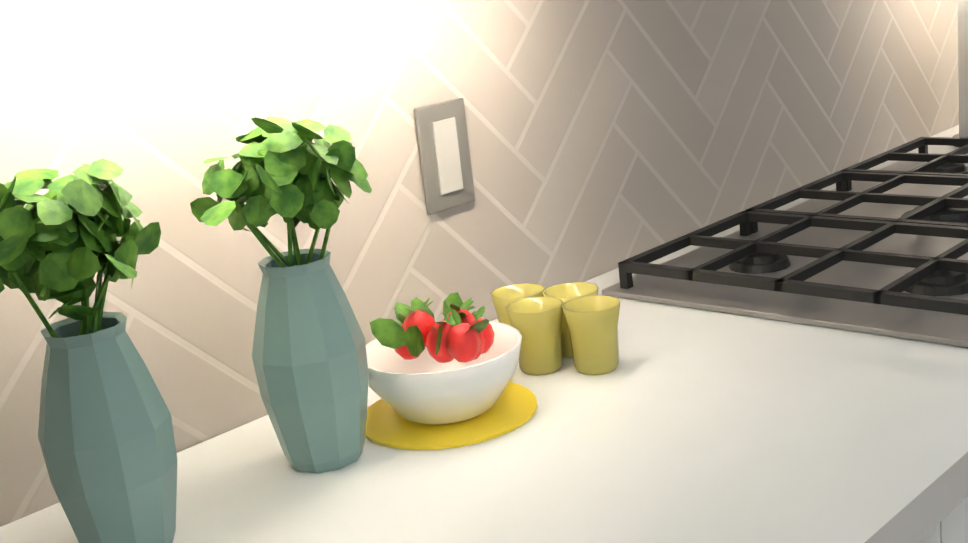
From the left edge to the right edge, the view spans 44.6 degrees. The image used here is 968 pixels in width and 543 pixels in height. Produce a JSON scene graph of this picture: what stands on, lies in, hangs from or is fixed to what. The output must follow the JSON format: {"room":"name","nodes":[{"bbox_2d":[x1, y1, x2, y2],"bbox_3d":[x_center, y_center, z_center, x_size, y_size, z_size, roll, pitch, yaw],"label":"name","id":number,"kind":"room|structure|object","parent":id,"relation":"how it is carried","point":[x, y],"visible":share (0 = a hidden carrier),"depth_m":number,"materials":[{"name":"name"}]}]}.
{"room":"kitchen","nodes":[
{"label":"kitchen","id":0,"kind":"room"},
{"bbox_2d":[0,0,958,526],"bbox_3d":[0.294,-0.385,1.812,0.150,2.450,3.714,8,21,44],"label":"wall","id":1,"kind":"structure","parent":0,"point":[604,136],"depth_m":1.36,"materials":[{"name":"tile"}]},
{"bbox_2d":[414,98,474,214],"bbox_3d":[-0.044,-0.135,1.383,0.008,0.125,0.078,8,21,44],"label":"light switch","id":2,"kind":"object","parent":1,"relation":"attached to","point":[444,151],"visible":1,"depth_m":1.38,"materials":[{"name":"grey"}]},
{"bbox_3d":[2.167,1.223,-0.081,6.666,0.100,6.400,8,21,44],"label":"floor","id":3,"kind":"structure","parent":0,"visible":0},
{"bbox_2d":[919,497,967,542],"bbox_3d":[0.069,0.630,1.175,0.608,0.874,0.547,8,21,44],"label":"base cabinet","id":4,"kind":"object","parent":3,"relation":"on","point":[952,527],"visible":0.15,"depth_m":0.99,"materials":[{"name":"white"}]},
{"bbox_3d":[1.582,1.097,-1.263,2.089,0.874,1.008,8,21,44],"label":"base cabinet","id":5,"kind":"object","parent":3,"relation":"on","visible":0},
{"bbox_2d":[0,473,343,542],"bbox_3d":[0.805,0.637,-0.654,4.194,0.225,0.997,8,21,44],"label":"countertop","id":6,"kind":"structure","parent":5,"relation":"on","point":[203,515],"depth_m":1.01,"materials":[{"name":"stone"}]},
{"bbox_2d":[0,159,176,542],"bbox_3d":[-0.311,0.077,0.921,0.125,0.320,0.152,8,21,44],"label":"vase","id":7,"kind":"object","parent":6,"relation":"on","point":[106,437],"visible":1,"depth_m":0.90,"materials":[{"name":"teal ceramic"}]},
{"bbox_2d":[176,125,967,542],"bbox_3d":[0.844,-0.112,1.835,0.654,0.040,2.761,8,21,44],"label":"countertop","id":8,"kind":"structure","parent":5,"relation":"on","point":[686,425],"depth_m":1.05,"materials":[{"name":"stone"}]},
{"bbox_2d":[190,117,371,472],"bbox_3d":[-0.170,0.018,1.065,0.134,0.329,0.172,8,21,44],"label":"vase","id":9,"kind":"object","parent":8,"relation":"on","point":[309,356],"visible":1,"depth_m":1.04,"materials":[{"name":"teal ceramic"}]},
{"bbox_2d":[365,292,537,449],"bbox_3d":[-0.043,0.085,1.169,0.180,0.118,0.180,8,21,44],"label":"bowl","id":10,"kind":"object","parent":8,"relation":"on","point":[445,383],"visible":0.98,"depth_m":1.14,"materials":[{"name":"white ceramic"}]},
{"bbox_2d":[490,282,619,374],"bbox_3d":[0.079,0.063,1.291,0.170,0.072,0.122,8,21,44],"label":"glasses","id":11,"kind":"object","parent":8,"relation":"on","point":[577,322],"visible":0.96,"depth_m":1.25,"materials":[{"name":"yellow glass"}]},
{"bbox_2d":[602,137,967,347],"bbox_3d":[0.642,-0.083,1.649,0.500,0.042,0.910,8,21,44],"label":"cooktop","id":12,"kind":"object","parent":8,"relation":"in","point":[860,247],"visible":1,"depth_m":1.50,"materials":[{"name":"silver metal"}]},
{"bbox_2d":[953,0,967,147],"bbox_3d":[0.931,-0.406,2.155,0.150,0.341,0.150,8,21,44],"label":"wall","id":13,"kind":"structure","parent":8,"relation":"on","point":[963,59],"depth_m":2.16,"materials":[{"name":"grey paint"}]}
]}

